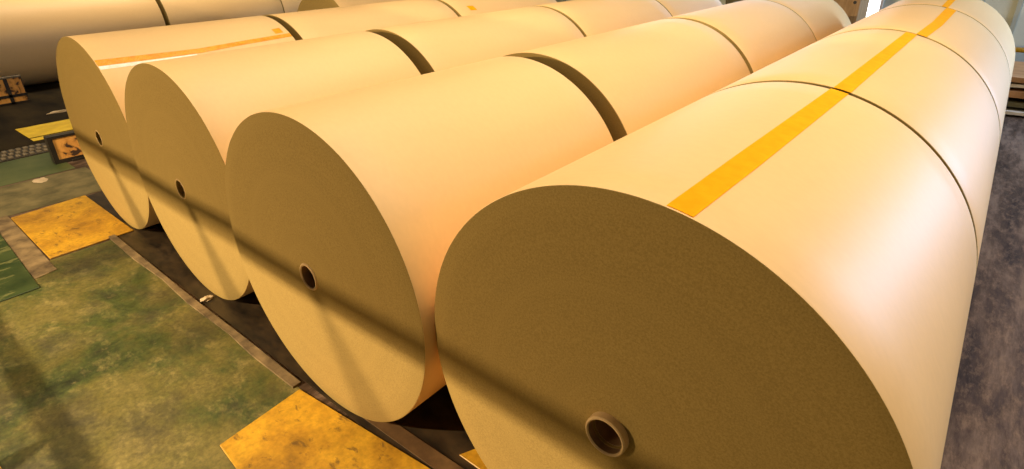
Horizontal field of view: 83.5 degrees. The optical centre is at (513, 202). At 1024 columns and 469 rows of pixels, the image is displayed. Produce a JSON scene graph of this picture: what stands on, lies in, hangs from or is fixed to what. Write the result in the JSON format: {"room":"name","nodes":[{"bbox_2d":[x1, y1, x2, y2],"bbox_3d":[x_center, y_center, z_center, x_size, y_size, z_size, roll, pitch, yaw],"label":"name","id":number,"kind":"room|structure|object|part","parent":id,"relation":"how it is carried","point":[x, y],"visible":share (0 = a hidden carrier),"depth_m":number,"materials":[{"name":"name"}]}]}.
{"room":"paper mill","nodes":[
{"label":"paper mill","id":0,"kind":"room"},
{"bbox_2d":[0,81,1023,468],"bbox_3d":[-2.450,-0.025,4.744,17.680,0.198,15.990,18,31,36],"label":"floor","id":1,"kind":"structure","parent":0,"point":[104,365],"depth_m":2.68,"materials":[{"name":"paint"}]},
{"bbox_2d":[0,74,29,105],"bbox_3d":[-6.750,-1.461,7.504,0.211,0.348,0.533,18,31,36],"label":"chock","id":2,"kind":"object","parent":1,"relation":"on","point":[12,89],"visible":1,"depth_m":7.55,"materials":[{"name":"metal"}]},
{"bbox_2d":[0,234,39,301],"bbox_3d":[-4.021,0.505,3.400,2.022,0.008,1.625,18,31,36],"label":"rubber mat","id":3,"kind":"object","parent":1,"relation":"on","point":[15,279],"visible":1,"depth_m":3.47,"materials":[{"name":"green rubber"}]},
{"bbox_2d":[0,143,48,162],"bbox_3d":[-5.244,-0.313,5.274,0.390,0.020,1.658,18,31,36],"label":"conveyor","id":4,"kind":"object","parent":1,"relation":"on","point":[26,151],"visible":0.97,"depth_m":5.66,"materials":[{"name":"black metal"}]},
{"bbox_2d":[0,215,56,278],"bbox_3d":[-3.341,0.279,3.875,1.306,0.006,0.130,18,31,36],"label":"trim","id":5,"kind":"structure","parent":1,"relation":"on","point":[32,258],"depth_m":3.78,"materials":[{"name":"concrete"}]},
{"bbox_2d":[0,152,74,186],"bbox_3d":[-5.430,0.172,4.228,0.767,0.003,3.542,18,31,36],"label":"strip","id":6,"kind":"object","parent":1,"relation":"on","point":[31,167],"visible":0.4,"depth_m":5.25,"materials":[{"name":"paint"}]},
{"bbox_2d":[15,119,72,137],"bbox_3d":[-4.954,-0.989,6.779,0.552,0.004,1.410,18,31,36],"label":"lane marking","id":7,"kind":"object","parent":1,"relation":"on","point":[63,125],"visible":0.42,"depth_m":6.44,"materials":[{"name":"yellow paint"}]},
{"bbox_2d":[31,132,61,140],"bbox_3d":[-4.654,-0.895,6.554,0.130,0.004,1.404,18,31,36],"label":"lane marking","id":8,"kind":"object","parent":1,"relation":"on","point":[41,137],"visible":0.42,"depth_m":6.10,"materials":[{"name":"yellow paint"}]},
{"bbox_2d":[0,167,101,216],"bbox_3d":[-4.783,0.361,3.772,0.780,0.003,3.608,18,31,36],"label":"strip","id":9,"kind":"object","parent":1,"relation":"on","point":[18,198],"visible":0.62,"depth_m":4.73,"materials":[{"name":"concrete"}]},
{"bbox_2d":[32,177,47,182],"bbox_3d":[-4.100,-0.195,4.961,0.155,0.006,0.114,18,31,36],"label":"paper scrap","id":10,"kind":"object","parent":9,"relation":"on","point":[43,179],"visible":1,"depth_m":4.95,"materials":[{"name":"beige paper"}]},
{"bbox_2d":[48,109,66,113],"bbox_3d":[-5.645,-1.134,7.109,0.071,0.028,0.269,18,31,36],"label":"paper scrap","id":11,"kind":"object","parent":1,"relation":"on","point":[63,110],"visible":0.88,"depth_m":7.09,"materials":[{"name":"beige paper"}]},
{"bbox_2d":[43,130,84,164],"bbox_3d":[-4.180,-0.539,5.426,0.127,0.260,0.358,18,31,36],"label":"chock","id":12,"kind":"object","parent":1,"relation":"on","point":[63,147],"visible":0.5,"depth_m":5.35,"materials":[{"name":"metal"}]},
{"bbox_3d":[-4.185,-0.522,5.380,0.012,0.208,0.224,18,31,36],"label":"plate","id":13,"kind":"part","parent":12,"relation":"part of","materials":[{"name":"orange paint"}]},
{"bbox_2d":[11,195,133,258],"bbox_3d":[-3.214,0.150,4.148,1.040,0.010,0.491,18,31,36],"label":"yellow floor marking","id":14,"kind":"object","parent":1,"relation":"on","point":[78,223],"visible":1,"depth_m":4.09,"materials":[{"name":"yellow paint"}]},
{"bbox_2d":[0,0,165,85],"bbox_3d":[-7.205,-2.445,8.553,1.300,1.300,3.322,18,31,36],"label":"paper roll","id":15,"kind":"object","parent":1,"relation":"on","point":[31,31],"visible":0.6,"depth_m":8.29,"materials":[{"name":"paper"}]},
{"bbox_2d":[108,234,300,388],"bbox_3d":[-1.867,0.523,3.244,2.347,0.014,0.046,18,31,36],"label":"trim","id":16,"kind":"structure","parent":1,"relation":"on","point":[255,352],"depth_m":2.99,"materials":[{"name":"concrete"}]},
{"bbox_2d":[155,0,283,25],"bbox_3d":[-5.462,-3.345,10.460,1.300,1.300,2.034,18,31,36],"label":"paper roll","id":17,"kind":"object","parent":1,"relation":"on","point":[174,12],"visible":0.23,"depth_m":9.82,"materials":[{"name":"paper"}]},
{"bbox_2d":[87,191,477,468],"bbox_3d":[-1.474,0.365,3.588,4.485,0.001,1.014,18,31,36],"label":"floor track","id":18,"kind":"object","parent":1,"relation":"on","point":[436,421],"visible":0.25,"depth_m":2.87,"materials":[{"name":"brown metal"}]},
{"bbox_2d":[56,16,295,228],"bbox_3d":[-2.357,-0.644,4.280,1.313,1.313,1.305,18,31,36],"label":"paper roll","id":19,"kind":"object","parent":18,"relation":"on","point":[93,70],"visible":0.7,"depth_m":3.76,"materials":[{"name":"paper"}]},
{"bbox_2d":[200,295,212,301],"bbox_3d":[-1.719,0.532,3.204,0.049,0.020,0.073,18,31,36],"label":"paper scrap","id":20,"kind":"object","parent":18,"relation":"on","point":[208,297],"visible":1,"depth_m":3.19,"materials":[{"name":"beige paper"}]},
{"bbox_2d":[125,31,420,299],"bbox_3d":[-1.333,-0.284,3.450,1.294,1.294,1.299,18,31,36],"label":"paper roll","id":21,"kind":"object","parent":18,"relation":"on","point":[183,114],"visible":0.62,"depth_m":2.94,"materials":[{"name":"paper"}]},
{"bbox_2d":[364,418,462,468],"bbox_3d":[-0.517,0.904,2.332,0.814,0.006,0.065,17,30,35],"label":"trim","id":22,"kind":"structure","parent":18,"relation":"on","point":[423,451],"depth_m":2.23,"materials":[{"name":"metal"}]},
{"bbox_2d":[225,56,613,421],"bbox_3d":[-0.374,0.071,2.637,1.270,1.270,1.295,18,31,36],"label":"paper roll","id":23,"kind":"object","parent":18,"relation":"on","point":[346,210],"visible":0.84,"depth_m":2.08,"materials":[{"name":"paper"}]},
{"bbox_2d":[459,449,486,468],"bbox_3d":[-0.069,0.986,2.128,0.298,0.004,0.081,18,31,36],"label":"yellow marking","id":24,"kind":"object","parent":18,"relation":"on","point":[471,456],"visible":0.5,"depth_m":2.17,"materials":[{"name":"paint"}]},
{"bbox_2d":[280,0,300,12],"bbox_3d":[-4.215,-3.989,11.823,1.300,1.300,1.866,18,31,36],"label":"paper roll","id":25,"kind":"object","parent":1,"relation":"on","point":[288,6],"visible":0.05,"depth_m":10.85,"materials":[{"name":"paper"}]},
{"bbox_2d":[220,389,429,468],"bbox_3d":[-0.560,1.041,2.023,1.293,0.009,0.578,18,31,36],"label":"yellow floor marking","id":26,"kind":"object","parent":1,"relation":"on","point":[300,432],"visible":1,"depth_m":2.25,"materials":[{"name":"yellow paint"}]},
{"bbox_2d":[297,0,400,11],"bbox_3d":[-1.960,-2.307,7.966,1.300,1.300,1.576,18,31,36],"label":"paper roll","id":27,"kind":"object","parent":1,"relation":"on","point":[305,5],"visible":0.02,"depth_m":7.22,"materials":[{"name":"paper"}]},
{"bbox_2d":[263,0,457,39],"bbox_3d":[-1.380,-1.149,5.350,1.313,1.313,1.682,18,31,36],"label":"paper roll","id":28,"kind":"object","parent":1,"relation":"on","point":[308,24],"visible":0.12,"depth_m":4.82,"materials":[{"name":"paper"}]},
{"bbox_2d":[366,6,583,74],"bbox_3d":[-0.324,-0.805,4.553,1.294,1.294,1.685,18,31,36],"label":"paper roll","id":29,"kind":"object","parent":1,"relation":"on","point":[435,45],"visible":0.18,"depth_m":3.98,"materials":[{"name":"paper"}]},
{"bbox_2d":[437,0,556,16],"bbox_3d":[-0.318,-1.698,6.511,1.313,1.313,1.586,18,31,36],"label":"paper roll","id":30,"kind":"object","parent":1,"relation":"on","point":[460,7],"visible":0.06,"depth_m":5.83,"materials":[{"name":"paper"}]},
{"bbox_2d":[536,0,671,36],"bbox_3d":[0.735,-1.352,5.711,1.294,1.294,1.580,18,31,36],"label":"paper roll","id":31,"kind":"object","parent":1,"relation":"on","point":[591,17],"visible":0.06,"depth_m":5.15,"materials":[{"name":"paper"}]},
{"bbox_2d":[502,18,749,140],"bbox_3d":[0.645,-0.455,3.752,1.270,1.270,1.695,18,31,36],"label":"paper roll","id":32,"kind":"object","parent":1,"relation":"on","point":[636,76],"visible":0.2,"depth_m":3.13,"materials":[{"name":"paper"}]},
{"bbox_2d":[656,0,721,16],"bbox_3d":[1.666,-1.833,6.730,1.294,1.294,1.328,18,31,36],"label":"paper roll","id":33,"kind":"object","parent":1,"relation":"on","point":[674,7],"visible":0.02,"depth_m":6.12,"materials":[{"name":"paper"}]},
{"bbox_2d":[435,82,976,468],"bbox_3d":[0.633,0.374,1.875,1.300,1.300,1.283,18,31,36],"label":"paper roll","id":34,"kind":"object","parent":1,"relation":"on","point":[764,275],"visible":1,"depth_m":1.31,"materials":[{"name":"paper"}]},
{"bbox_2d":[725,0,742,3],"bbox_3d":[3.439,-2.609,8.390,0.585,1.268,0.533,18,31,36],"label":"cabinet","id":35,"kind":"object","parent":1,"relation":"on","point":[727,1],"visible":0.02,"depth_m":8.19,"materials":[{"name":"beige"}]},
{"bbox_2d":[660,0,816,73],"bbox_3d":[1.728,-1.014,4.936,1.270,1.270,1.613,18,31,36],"label":"paper roll","id":36,"kind":"object","parent":1,"relation":"on","point":[763,32],"visible":0.16,"depth_m":4.40,"materials":[{"name":"paper"}]},
{"bbox_2d":[767,0,850,40],"bbox_3d":[2.674,-1.503,5.971,1.270,1.270,1.346,18,31,36],"label":"paper roll","id":37,"kind":"object","parent":1,"relation":"on","point":[824,18],"visible":0.04,"depth_m":5.42,"materials":[{"name":"paper"}]},
{"bbox_2d":[834,0,868,23],"bbox_3d":[4.262,-2.543,7.764,0.803,1.625,0.660,18,31,36],"label":"wooden crate","id":38,"kind":"object","parent":1,"relation":"on","point":[856,10],"visible":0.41,"depth_m":7.33,"materials":[{"name":"brown wood"}]},
{"bbox_2d":[705,29,999,275],"bbox_3d":[1.566,-0.108,2.896,1.300,1.300,1.602,18,31,36],"label":"paper roll","id":39,"kind":"object","parent":1,"relation":"on","point":[914,79],"visible":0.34,"depth_m":2.33,"materials":[{"name":"paper"}]},
{"bbox_2d":[821,5,1009,143],"bbox_3d":[2.582,-0.633,4.007,1.300,1.300,1.534,18,31,36],"label":"paper roll","id":40,"kind":"object","parent":1,"relation":"on","point":[956,31],"visible":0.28,"depth_m":3.50,"materials":[{"name":"paper"}]},
{"bbox_2d":[869,0,1014,83],"bbox_3d":[3.509,-1.111,5.020,1.300,1.300,1.338,18,31,36],"label":"paper roll","id":41,"kind":"object","parent":1,"relation":"on","point":[980,11],"visible":0.2,"depth_m":4.48,"materials":[{"name":"paper"}]},
{"bbox_2d":[1005,106,1023,115],"bbox_3d":[5.895,-0.994,6.123,1.722,0.061,0.975,18,31,36],"label":"board","id":42,"kind":"object","parent":1,"relation":"on","point":[1009,110],"visible":0.12,"depth_m":6.06,"materials":[{"name":"beige wood"}]},
{"bbox_2d":[1007,97,1023,107],"bbox_3d":[5.902,-1.079,6.123,1.625,0.070,0.910,17,30,35],"label":"board","id":43,"kind":"object","parent":42,"relation":"on","point":[1011,102],"visible":0.11,"depth_m":6.07,"materials":[{"name":"brown wood"}]},
{"bbox_2d":[1008,87,1023,98],"bbox_3d":[5.912,-1.164,6.073,1.722,0.092,0.910,18,31,37],"label":"board","id":44,"kind":"object","parent":43,"relation":"on","point":[1014,92],"visible":0.1,"depth_m":6.04,"materials":[{"name":"brown wood"}]},
{"bbox_2d":[1010,82,1023,87],"bbox_3d":[5.939,-1.266,6.094,1.625,0.062,0.910,17,30,35],"label":"board","id":45,"kind":"object","parent":44,"relation":"on","point":[1013,84],"visible":0.04,"depth_m":6.04,"materials":[{"name":"beige wood"}]},
{"bbox_2d":[1011,61,1023,82],"bbox_3d":[5.947,-1.329,6.034,1.703,0.082,0.943,18,31,37],"label":"board","id":46,"kind":"object","parent":45,"relation":"on","point":[1018,69],"visible":0.2,"depth_m":6.17,"materials":[{"name":"brown wood"}]},
{"bbox_2d":[1015,47,1023,52],"bbox_3d":[6.955,-1.264,6.099,3.393,0.543,0.130,18,31,36],"label":"guard rail","id":47,"kind":"object","parent":1,"relation":"on","point":[1017,49],"visible":0.02,"depth_m":6.74,"materials":[{"name":"yellow metal"}]},
{"bbox_2d":[556,0,1023,61],"bbox_3d":[2.625,-5.704,9.011,18.070,6.825,0.228,18,31,36],"label":"wall","id":48,"kind":"structure","parent":0,"point":[1012,11],"depth_m":7.20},
{"bbox_2d":[866,0,883,16],"bbox_3d":[4.987,-3.111,7.997,0.429,2.047,0.130,18,31,36],"label":"window","id":49,"kind":"structure","parent":48,"relation":"in","point":[874,6],"depth_m":8.10,"materials":[{"name":"white glass"}]},
{"bbox_3d":[4.987,-3.111,7.997,0.429,2.047,0.130,18,31,36],"label":"frame","id":50,"kind":"part","parent":49,"relation":"part of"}
]}

